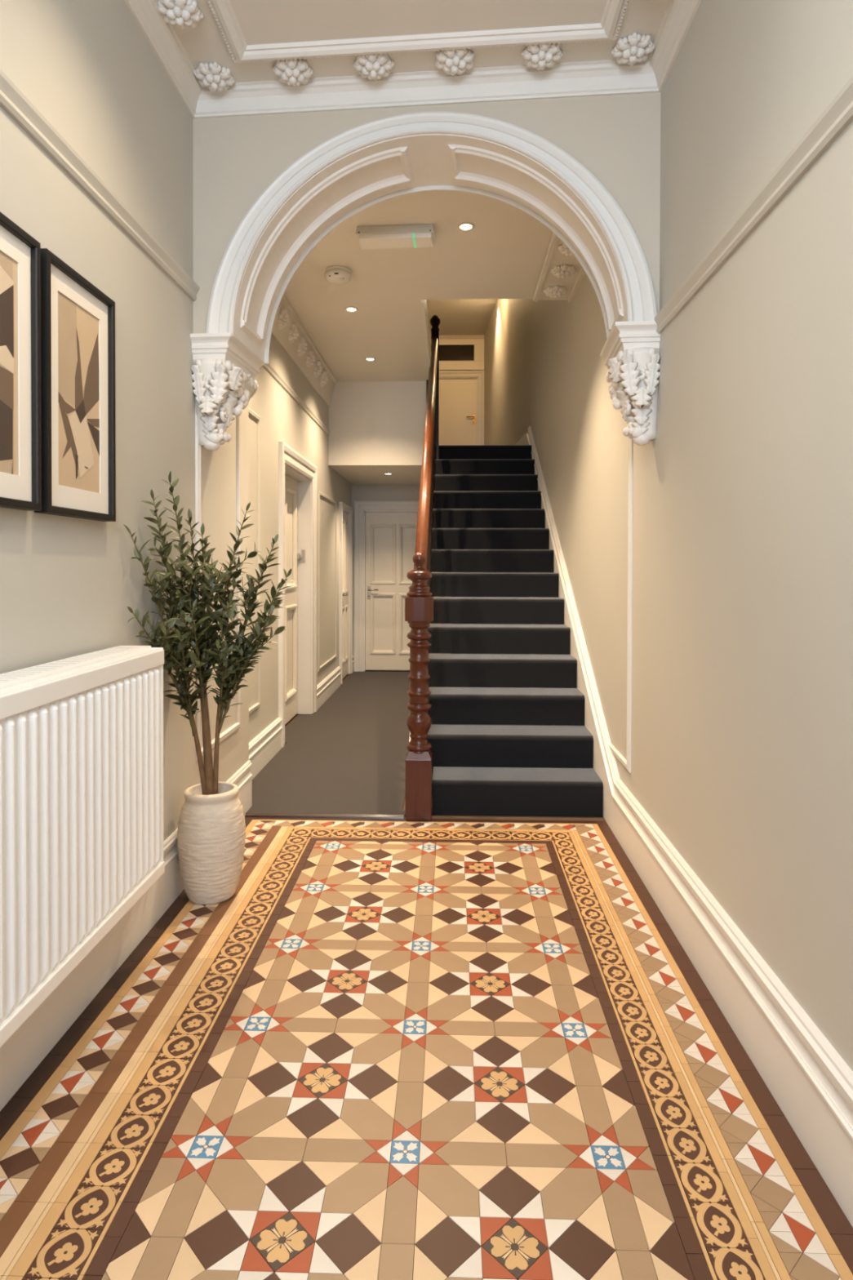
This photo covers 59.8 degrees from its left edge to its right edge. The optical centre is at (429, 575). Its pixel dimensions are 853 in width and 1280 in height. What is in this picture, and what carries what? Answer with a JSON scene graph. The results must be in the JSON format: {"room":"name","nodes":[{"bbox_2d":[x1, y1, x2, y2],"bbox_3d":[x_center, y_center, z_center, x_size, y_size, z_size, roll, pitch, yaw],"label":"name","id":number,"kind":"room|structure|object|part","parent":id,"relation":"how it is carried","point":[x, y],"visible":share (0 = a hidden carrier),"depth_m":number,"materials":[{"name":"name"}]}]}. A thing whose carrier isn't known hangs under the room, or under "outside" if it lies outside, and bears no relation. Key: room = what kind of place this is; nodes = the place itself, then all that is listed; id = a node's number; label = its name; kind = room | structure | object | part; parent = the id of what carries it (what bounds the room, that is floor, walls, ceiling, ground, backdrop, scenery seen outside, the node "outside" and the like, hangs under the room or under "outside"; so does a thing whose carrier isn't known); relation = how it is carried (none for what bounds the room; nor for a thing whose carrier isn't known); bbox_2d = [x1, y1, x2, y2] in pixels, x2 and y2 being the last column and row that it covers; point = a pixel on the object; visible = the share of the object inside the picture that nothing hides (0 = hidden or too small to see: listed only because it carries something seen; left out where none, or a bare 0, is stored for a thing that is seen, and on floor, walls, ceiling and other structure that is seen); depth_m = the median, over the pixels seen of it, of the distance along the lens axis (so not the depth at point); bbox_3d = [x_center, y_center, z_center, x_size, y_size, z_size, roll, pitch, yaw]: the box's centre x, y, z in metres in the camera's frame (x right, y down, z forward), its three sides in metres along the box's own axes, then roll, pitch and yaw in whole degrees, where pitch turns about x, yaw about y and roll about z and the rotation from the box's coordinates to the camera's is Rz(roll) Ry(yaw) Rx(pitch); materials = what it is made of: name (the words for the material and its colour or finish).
{"room":"entrance hallway","nodes":[
{"label":"entrance hallway","id":0,"kind":"room"},
{"bbox_2d":[0,0,248,840],"bbox_3d":[-1.214,-0.417,1.131,0.405,3.300,5.400,0,1,2],"label":"wall","id":1,"kind":"structure","parent":0,"point":[68,584],"depth_m":2.35,"materials":[{"name":"paint"}]},
{"bbox_2d":[0,212,41,511],"bbox_3d":[-0.977,-0.485,1.631,0.036,0.655,0.385,0,1,2],"label":"framed picture","id":2,"kind":"object","parent":1,"relation":"attached to","point":[20,423],"visible":1,"depth_m":1.76,"materials":[{"name":"black"}]},
{"bbox_2d":[0,250,18,475],"bbox_3d":[-0.979,-0.487,1.636,0.005,0.510,0.247,0,1,2],"label":"print","id":3,"kind":"object","parent":2,"relation":"attached to","point":[9,260],"depth_m":1.72,"materials":[{"name":"paper"}]},
{"bbox_2d":[34,248,115,521],"bbox_3d":[-0.965,-0.489,2.040,0.036,0.657,0.377,0,1,2],"label":"framed picture","id":4,"kind":"object","parent":1,"relation":"attached to","point":[78,392],"visible":0.98,"depth_m":2.03,"materials":[{"name":"black"}]},
{"bbox_2d":[57,291,99,493],"bbox_3d":[-0.967,-0.491,2.045,0.006,0.512,0.239,0,1,2],"label":"print","id":5,"kind":"object","parent":4,"relation":"attached to","point":[78,322],"depth_m":2.04,"materials":[{"name":"paper"}]},
{"bbox_2d":[0,645,164,1047],"bbox_3d":[-0.919,0.576,1.586,0.161,0.705,1.426,0,1,2],"label":"radiator","id":6,"kind":"object","parent":1,"relation":"attached to","point":[82,824],"visible":1,"depth_m":1.75,"materials":[{"name":"white metal"}]},
{"bbox_3d":[-0.891,0.571,2.294,0.136,0.698,0.008,0,1,2],"label":"panel","id":7,"kind":"part","parent":6,"relation":"part of","materials":[{"name":"white metal"}]},
{"bbox_2d":[0,69,199,301],"bbox_3d":[-1.007,-1.099,0.734,0.028,0.081,4.535,0,1,2],"label":"trim","id":8,"kind":"structure","parent":1,"relation":"attached to","point":[15,103],"depth_m":2.07,"materials":[{"name":"grey paint"}]},
{"bbox_2d":[0,760,252,1111],"bbox_3d":[-1.006,1.111,1.169,0.021,0.245,5.350,0,1,2],"label":"baseboard","id":9,"kind":"structure","parent":1,"relation":"attached to","point":[27,1047],"depth_m":2.12,"materials":[{"name":"white paint"}]},
{"bbox_2d":[195,404,239,759],"bbox_3d":[-0.940,-0.059,3.338,0.014,1.622,0.612,0,1,2],"label":"trim","id":10,"kind":"structure","parent":1,"relation":"attached to","point":[224,735],"depth_m":3.06,"materials":[{"name":"white paint"}]},
{"bbox_2d":[190,332,264,451],"bbox_3d":[-0.857,-0.743,3.183,0.204,0.453,0.496,0,1,2],"label":"corbel","id":11,"kind":"object","parent":1,"relation":"attached to","point":[224,371],"visible":1,"depth_m":3.01,"materials":[{"name":"white paint"}]},
{"bbox_3d":[-0.810,-0.853,3.140,0.123,0.044,0.397,0,1,23],"label":"egg moulding","id":12,"kind":"part","parent":11,"relation":"part of","materials":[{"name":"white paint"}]},
{"bbox_2d":[248,333,351,742],"bbox_3d":[-1.137,-0.432,6.406,0.290,3.200,5.150,0,1,2],"label":"wall","id":13,"kind":"structure","parent":0,"point":[282,419],"depth_m":5.06,"materials":[{"name":"paint"}]},
{"bbox_2d":[248,408,260,714],"bbox_3d":[-1.046,-0.081,4.332,0.014,1.782,0.432,0,1,2],"label":"trim","id":14,"kind":"structure","parent":13,"relation":"attached to","point":[251,413],"depth_m":4.51,"materials":[{"name":"grey paint"}]},
{"bbox_2d":[248,717,282,779],"bbox_3d":[-1.040,1.085,4.464,0.030,0.215,1.235,0,1,2],"label":"baseboard","id":15,"kind":"structure","parent":13,"relation":"attached to","point":[262,748],"depth_m":4.64,"materials":[{"name":"white paint"}]},
{"bbox_2d":[262,363,330,435],"bbox_3d":[-1.007,-1.342,5.466,0.020,0.044,3.260,0,1,2],"label":"trim","id":16,"kind":"structure","parent":13,"relation":"attached to","point":[268,367],"depth_m":5.51,"materials":[{"name":"grey paint"}]},
{"bbox_2d":[278,441,316,747],"bbox_3d":[-1.069,0.123,5.716,0.179,2.092,1.290,0,1,2],"label":"door","id":17,"kind":"structure","parent":13,"relation":"in","point":[297,476],"depth_m":6.12,"materials":[{"name":"white paint"}]},
{"bbox_3d":[-1.134,0.606,5.951,0.006,0.699,0.365,0,1,2],"label":"panel","id":18,"kind":"part","parent":17,"relation":"part of","materials":[{"name":"white wood"}]},
{"bbox_3d":[-1.132,-0.300,5.940,0.006,0.778,0.365,0,1,2],"label":"panel","id":19,"kind":"part","parent":17,"relation":"part of","materials":[{"name":"white wood"}]},
{"bbox_3d":[-1.115,0.606,5.951,0.028,0.739,0.405,0,1,2],"label":"panel moulding","id":20,"kind":"part","parent":17,"relation":"part of","materials":[{"name":"white wood"}]},
{"bbox_3d":[-1.113,-0.300,5.939,0.028,0.818,0.405,0,1,2],"label":"panel moulding","id":21,"kind":"part","parent":17,"relation":"part of","materials":[{"name":"white wood"}]},
{"bbox_2d":[271,294,337,407],"bbox_3d":[-0.969,-1.719,5.460,0.093,0.243,3.300,0,1,2],"label":"trim","id":22,"kind":"structure","parent":13,"relation":"attached to","point":[288,330],"depth_m":5.58,"materials":[{"name":"paint"}]},
{"bbox_2d":[317,490,336,671],"bbox_3d":[-0.966,0.045,7.072,0.014,1.602,1.012,0,1,2],"label":"trim","id":23,"kind":"structure","parent":13,"relation":"attached to","point":[319,494],"depth_m":6.58,"materials":[{"name":"grey paint"}]},
{"bbox_2d":[316,666,341,710],"bbox_3d":[-0.963,1.060,7.082,0.030,0.200,1.425,0,1,2],"label":"baseboard","id":24,"kind":"structure","parent":13,"relation":"attached to","point":[329,685],"depth_m":7.01,"materials":[{"name":"white paint"}]},
{"bbox_2d":[338,502,352,684],"bbox_3d":[-0.932,0.177,8.224,0.101,1.922,0.800,0,1,2],"label":"door","id":25,"kind":"structure","parent":13,"relation":"in","point":[345,637],"depth_m":8.26,"materials":[{"name":"white paint"}]},
{"bbox_3d":[-0.949,0.649,8.092,0.028,0.621,0.225,0,1,2],"label":"panel moulding","id":26,"kind":"part","parent":25,"relation":"part of","materials":[{"name":"white wood"}]},
{"bbox_3d":[-0.947,-0.210,8.082,0.028,0.820,0.225,0,1,2],"label":"panel moulding","id":27,"kind":"part","parent":25,"relation":"part of","materials":[{"name":"white wood"}]},
{"bbox_3d":[-0.941,0.645,8.367,0.028,0.621,0.225,0,1,2],"label":"panel moulding","id":28,"kind":"part","parent":25,"relation":"part of","materials":[{"name":"white wood"}]},
{"bbox_3d":[-0.939,-0.214,8.357,0.028,0.820,0.225,0,1,2],"label":"panel moulding","id":29,"kind":"part","parent":25,"relation":"part of","materials":[{"name":"white wood"}]},
{"bbox_2d":[352,655,354,671],"bbox_3d":[-0.911,1.040,8.734,0.037,0.200,0.120,0,1,2],"label":"baseboard","id":30,"kind":"structure","parent":13,"relation":"attached to","point":[353,655],"depth_m":8.75,"materials":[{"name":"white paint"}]},
{"bbox_2d":[330,466,421,484],"bbox_3d":[-0.450,-1.127,8.088,0.980,0.110,1.730,0,1,2],"label":"ceiling","id":31,"kind":"structure","parent":0,"point":[353,475],"depth_m":7.85,"materials":[{"name":"paint"}]},
{"bbox_2d":[328,381,426,466],"bbox_3d":[-0.476,-1.550,7.159,0.980,0.980,0.120,0,1,2],"label":"wall","id":32,"kind":"structure","parent":0,"point":[371,424],"depth_m":7.10,"materials":[{"name":"paint"}]},
{"bbox_2d":[426,379,428,403],"bbox_3d":[-0.004,-1.714,7.128,0.045,0.650,0.190,0,1,2],"label":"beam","id":33,"kind":"structure","parent":32,"relation":"attached to","point":[427,380],"depth_m":7.03,"materials":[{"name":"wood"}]},
{"bbox_2d":[351,484,420,671],"bbox_3d":[-0.465,-0.026,8.878,1.450,2.330,0.220,0,1,2],"label":"wall","id":34,"kind":"structure","parent":0,"point":[360,492],"depth_m":8.76,"materials":[{"name":"paint"}]},
{"bbox_2d":[354,501,430,671],"bbox_3d":[-0.368,0.126,8.781,1.040,2.012,0.101,0,1,2],"label":"door","id":35,"kind":"structure","parent":34,"relation":"in","point":[385,531],"depth_m":8.79,"materials":[{"name":"white paint"}]},
{"bbox_3d":[-0.718,0.196,8.799,0.040,0.150,0.008,0,1,2],"label":"handle","id":36,"kind":"part","parent":35,"relation":"part of","materials":[{"name":"silver metal"}]},
{"bbox_3d":[-0.551,0.569,8.805,0.305,0.725,0.028,0,1,2],"label":"panel moulding","id":37,"kind":"part","parent":35,"relation":"part of","materials":[{"name":"white wood"}]},
{"bbox_3d":[-0.549,-0.253,8.794,0.305,0.710,0.028,0,1,2],"label":"panel moulding","id":38,"kind":"part","parent":35,"relation":"part of","materials":[{"name":"white wood"}]},
{"bbox_3d":[-0.549,-0.254,8.813,0.265,0.670,0.006,0,1,2],"label":"panel","id":39,"kind":"part","parent":35,"relation":"part of","materials":[{"name":"white wood"}]},
{"bbox_3d":[-0.551,0.569,8.824,0.265,0.685,0.006,0,1,2],"label":"panel","id":40,"kind":"part","parent":35,"relation":"part of","materials":[{"name":"white wood"}]},
{"bbox_3d":[-0.209,0.570,8.795,0.310,0.725,0.028,0,1,2],"label":"panel moulding","id":41,"kind":"part","parent":35,"relation":"part of","materials":[{"name":"white wood"}]},
{"bbox_3d":[-0.208,0.570,8.814,0.270,0.685,0.006,0,1,2],"label":"panel","id":42,"kind":"part","parent":35,"relation":"part of","materials":[{"name":"white wood"}]},
{"bbox_3d":[-0.207,-0.252,8.784,0.310,0.710,0.028,0,1,2],"label":"panel moulding","id":43,"kind":"part","parent":35,"relation":"part of","materials":[{"name":"white wood"}]},
{"bbox_3d":[-0.206,-0.253,8.803,0.270,0.670,0.006,0,1,2],"label":"panel","id":44,"kind":"part","parent":35,"relation":"part of","materials":[{"name":"white wood"}]},
{"bbox_2d":[157,0,669,92],"bbox_3d":[-0.193,-1.953,0.907,2.450,0.218,5.050,0,1,2],"label":"ceiling","id":45,"kind":"structure","parent":0,"point":[227,42],"depth_m":2.63,"materials":[{"name":"paint"}]},
{"bbox_3d":[-0.067,-1.894,1.487,1.392,0.030,2.515,0,1,2],"label":"frame","id":46,"kind":"part","parent":45,"relation":"part of","materials":[{"name":"white paint"}]},
{"bbox_2d":[284,191,552,381],"bbox_3d":[-0.039,-1.924,5.130,1.970,0.180,3.900,0,1,2],"label":"ceiling","id":47,"kind":"structure","parent":0,"point":[503,256],"depth_m":4.52,"materials":[{"name":"paint"}]},
{"bbox_2d":[324,265,351,284],"bbox_3d":[-0.547,-1.794,4.436,0.154,0.066,0.155,0,1,2],"label":"smoke detector","id":48,"kind":"object","parent":47,"relation":"attached to","point":[335,274],"visible":1,"depth_m":4.39,"materials":[{"name":"white plastic"}]},
{"bbox_2d":[344,306,358,311],"bbox_3d":[-0.536,-1.831,5.100,0.092,0.008,0.092,0,1,2],"label":"recessed light","id":49,"kind":"object","parent":47,"relation":"in","point":[347,308],"visible":1,"depth_m":5.09,"materials":[{"name":"beige glass"}]},
{"bbox_2d":[364,357,375,360],"bbox_3d":[-0.505,-1.846,6.321,0.092,0.008,0.092,0,1,2],"label":"recessed light","id":50,"kind":"object","parent":47,"relation":"in","point":[366,358],"visible":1,"depth_m":6.31,"materials":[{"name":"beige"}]},
{"bbox_2d":[355,224,435,249],"bbox_3d":[-0.176,-1.784,3.906,0.405,0.070,0.148,0,1,4],"label":"emergency light","id":51,"kind":"object","parent":47,"relation":"attached to","point":[408,236],"visible":1,"depth_m":3.85,"materials":[{"name":"white plastic"}]},
{"bbox_2d":[358,232,432,249],"bbox_3d":[-0.176,-1.762,3.908,0.380,0.023,0.130,0,1,4],"label":"diffuser","id":52,"kind":"object","parent":51,"relation":"attached to","point":[366,240],"depth_m":3.87,"materials":[{"name":"white plastic"}]},
{"bbox_2d":[421,299,431,372],"bbox_3d":[-0.014,-1.925,6.010,0.020,0.200,2.180,0,1,2],"label":"fascia","id":53,"kind":"object","parent":47,"relation":"attached to","point":[424,302],"visible":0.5,"depth_m":5.61,"materials":[{"name":"white paint"}]},
{"bbox_2d":[457,222,475,231],"bbox_3d":[0.190,-1.813,3.854,0.092,0.008,0.092,0,1,2],"label":"recessed light","id":54,"kind":"object","parent":47,"relation":"in","point":[464,226],"visible":1,"depth_m":3.84,"materials":[{"name":"beige glass"}]},
{"bbox_2d":[0,670,852,1279],"bbox_3d":[-0.144,1.264,3.722,2.400,0.120,10.600,0,1,2],"label":"floor","id":55,"kind":"structure","parent":0,"point":[397,1049],"depth_m":1.76,"materials":[{"name":"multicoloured tile"}]},
{"bbox_2d":[123,471,294,904],"bbox_3d":[-0.846,0.428,2.685,0.651,1.574,0.434,-1,1,-43],"label":"potted tree","id":56,"kind":"object","parent":55,"relation":"on","point":[211,831],"visible":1,"depth_m":2.71,"materials":[{"name":"green plant"}]},
{"bbox_3d":[-0.826,1.009,2.814,0.251,0.409,0.251,0,1,2],"label":"pot","id":57,"kind":"part","parent":56,"relation":"part of","materials":[{"name":"ceramic"}]},
{"bbox_2d":[245,812,404,818],"bbox_3d":[-0.521,1.196,3.703,0.788,0.013,0.038,0,1,2],"label":"threshold strip","id":58,"kind":"object","parent":55,"relation":"on","point":[248,814],"visible":1,"depth_m":3.69,"materials":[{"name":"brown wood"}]},
{"bbox_2d":[245,671,410,816],"bbox_3d":[-0.568,1.168,6.254,1.044,0.010,5.058,0,1,2],"label":"carpet","id":59,"kind":"object","parent":55,"relation":"on","point":[348,756],"visible":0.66,"depth_m":4.83,"materials":[{"name":"brown carpet"}]},
{"bbox_2d":[426,444,603,816],"bbox_3d":[0.501,-0.049,7.592,0.968,2.412,7.774,0,1,2],"label":"staircase","id":60,"kind":"structure","parent":55,"relation":"on","point":[489,517],"depth_m":4.59,"materials":[{"name":"black carpet"}]},
{"bbox_2d":[404,315,439,820],"bbox_3d":[0.004,-0.668,5.469,0.141,3.700,3.706,0,1,2],"label":"banister","id":61,"kind":"object","parent":60,"relation":"on","point":[419,604],"visible":0.98,"depth_m":3.66,"materials":[{"name":"brown wood"}]},
{"bbox_3d":[-0.052,1.053,3.708,0.128,0.302,0.128,0,1,2],"label":"newel post","id":62,"kind":"part","parent":61,"relation":"part of","materials":[{"name":"brown wood"}]},
{"bbox_3d":[0.000,-1.126,5.505,0.068,2.412,3.599,0,1,2],"label":"handrail","id":63,"kind":"part","parent":61,"relation":"part of","materials":[{"name":"brown wood"}]},
{"bbox_3d":[0.047,-1.014,7.113,0.084,0.472,0.018,0,1,2],"label":"riser panel","id":64,"kind":"part","parent":60,"relation":"part of","materials":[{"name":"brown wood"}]},
{"bbox_2d":[192,92,661,364],"bbox_3d":[-0.021,-1.483,3.084,1.879,1.051,0.430,0,1,5],"label":"archway","id":65,"kind":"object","parent":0,"point":[268,189],"depth_m":2.95,"materials":[{"name":"paint"}]},
{"bbox_3d":[-0.755,-1.037,3.164,0.018,0.040,0.250,0,1,5],"label":"soffit moulding","id":66,"kind":"part","parent":65,"relation":"part of","materials":[{"name":"white paint"}]},
{"bbox_3d":[-0.437,-1.374,3.024,0.671,0.682,0.050,0,1,5],"label":"soffit moulding","id":67,"kind":"part","parent":65,"relation":"part of","materials":[{"name":"white paint"}]},
{"bbox_3d":[-0.417,-1.376,3.228,0.672,0.683,0.060,0,1,5],"label":"soffit moulding","id":68,"kind":"part","parent":65,"relation":"part of","materials":[{"name":"white paint"}]},
{"bbox_3d":[-0.095,-1.708,3.093,0.040,0.019,0.250,0,1,5],"label":"soffit moulding","id":69,"kind":"part","parent":65,"relation":"part of","materials":[{"name":"white paint"}]},
{"bbox_3d":[0.105,-1.707,3.074,0.040,0.019,0.250,0,1,5],"label":"soffit moulding","id":70,"kind":"part","parent":65,"relation":"part of","materials":[{"name":"white paint"}]},
{"bbox_3d":[0.445,-1.373,3.146,0.672,0.683,0.060,0,1,5],"label":"soffit moulding","id":71,"kind":"part","parent":65,"relation":"part of","materials":[{"name":"white paint"}]},
{"bbox_3d":[0.426,-1.371,2.942,0.671,0.682,0.050,0,1,5],"label":"soffit moulding","id":72,"kind":"part","parent":65,"relation":"part of","materials":[{"name":"white paint"}]},
{"bbox_3d":[0.762,-1.032,3.020,0.018,0.040,0.250,0,1,5],"label":"soffit moulding","id":73,"kind":"part","parent":65,"relation":"part of","materials":[{"name":"white paint"}]},
{"bbox_2d":[430,335,484,339],"bbox_3d":[-0.103,-2.405,11.629,2.000,2.620,0.300,0,1,2],"label":"wall","id":74,"kind":"structure","parent":0,"point":[441,337],"depth_m":11.45,"materials":[{"name":"paint"}]},
{"bbox_2d":[430,338,484,445],"bbox_3d":[0.296,-2.472,11.485,1.105,2.340,0.104,0,1,2],"label":"door","id":75,"kind":"structure","parent":74,"relation":"in","point":[461,362],"depth_m":11.48,"materials":[{"name":"white paint"}]},
{"bbox_3d":[0.268,-3.434,11.466,0.865,0.265,0.010,0,1,2],"label":"transom glass","id":76,"kind":"part","parent":75,"relation":"part of","materials":[{"name":"black glass"}]},
{"bbox_3d":[0.295,-3.406,11.450,1.100,0.470,0.050,0,1,2],"label":"transom frame","id":77,"kind":"part","parent":75,"relation":"part of","materials":[{"name":"white wood"}]},
{"bbox_3d":[0.294,-2.232,11.453,1.105,1.860,0.034,0,1,2],"label":"casing","id":78,"kind":"part","parent":75,"relation":"part of","materials":[{"name":"white wood"}]},
{"bbox_3d":[0.688,-2.421,11.482,0.040,0.150,0.008,0,1,2],"label":"handle","id":79,"kind":"part","parent":75,"relation":"part of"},
{"bbox_2d":[426,299,497,335],"bbox_3d":[0.026,-3.722,8.207,2.450,0.100,7.100,0,1,2],"label":"ceiling","id":80,"kind":"structure","parent":0,"point":[457,317],"depth_m":10.51,"materials":[{"name":"paint"}]},
{"bbox_2d":[484,298,531,444],"bbox_3d":[1.037,-2.401,9.570,0.500,2.670,4.350,0,1,2],"label":"wall","id":81,"kind":"structure","parent":0,"point":[508,334],"depth_m":9.00,"materials":[{"name":"paint"}]},
{"bbox_2d":[529,0,852,1071],"bbox_3d":[0.983,-1.258,2.882,0.210,4.950,9.050,0,1,2],"label":"wall","id":82,"kind":"structure","parent":0,"point":[742,737],"depth_m":2.05,"materials":[{"name":"paint"}]},
{"bbox_2d":[124,0,701,119],"bbox_3d":[-0.101,-1.855,0.721,1.835,0.092,4.480,0,1,2],"label":"trim","id":83,"kind":"structure","parent":82,"relation":"attached to","point":[595,77],"depth_m":2.84,"materials":[{"name":"white paint"}]},
{"bbox_2d":[533,232,585,302],"bbox_3d":[0.785,-1.788,4.085,0.260,0.076,1.615,0,1,2],"label":"trim","id":84,"kind":"structure","parent":82,"relation":"attached to","point":[562,275],"depth_m":4.43,"materials":[{"name":"paint"}]},
{"bbox_2d":[608,415,633,773],"bbox_3d":[0.887,-0.116,3.524,0.014,1.951,0.581,0,1,2],"label":"trim","id":85,"kind":"structure","parent":82,"relation":"attached to","point":[627,764],"depth_m":3.24,"materials":[{"name":"white paint"}]},
{"bbox_2d":[600,320,660,445],"bbox_3d":[0.805,-0.737,3.024,0.195,0.453,0.497,0,1,5],"label":"corbel","id":86,"kind":"object","parent":82,"relation":"attached to","point":[630,352],"visible":1,"depth_m":2.83,"materials":[{"name":"white paint"}]},
{"bbox_3d":[0.759,-0.847,2.992,0.123,0.044,0.397,0,1,-12],"label":"egg moulding","id":87,"kind":"part","parent":86,"relation":"part of","materials":[{"name":"white paint"}]},
{"bbox_2d":[515,426,852,1226],"bbox_3d":[0.803,-0.137,4.928,0.305,2.655,13.002,0,1,2],"label":"baseboard","id":88,"kind":"structure","parent":82,"relation":"attached to","point":[810,1082],"depth_m":1.99,"materials":[{"name":"white paint"}]},
{"bbox_2d":[654,75,852,333],"bbox_3d":[0.797,-0.918,0.623,0.028,0.058,4.415,0,1,2],"label":"trim","id":89,"kind":"structure","parent":82,"relation":"attached to","point":[838,114],"depth_m":1.80,"materials":[{"name":"grey paint"}]}
]}

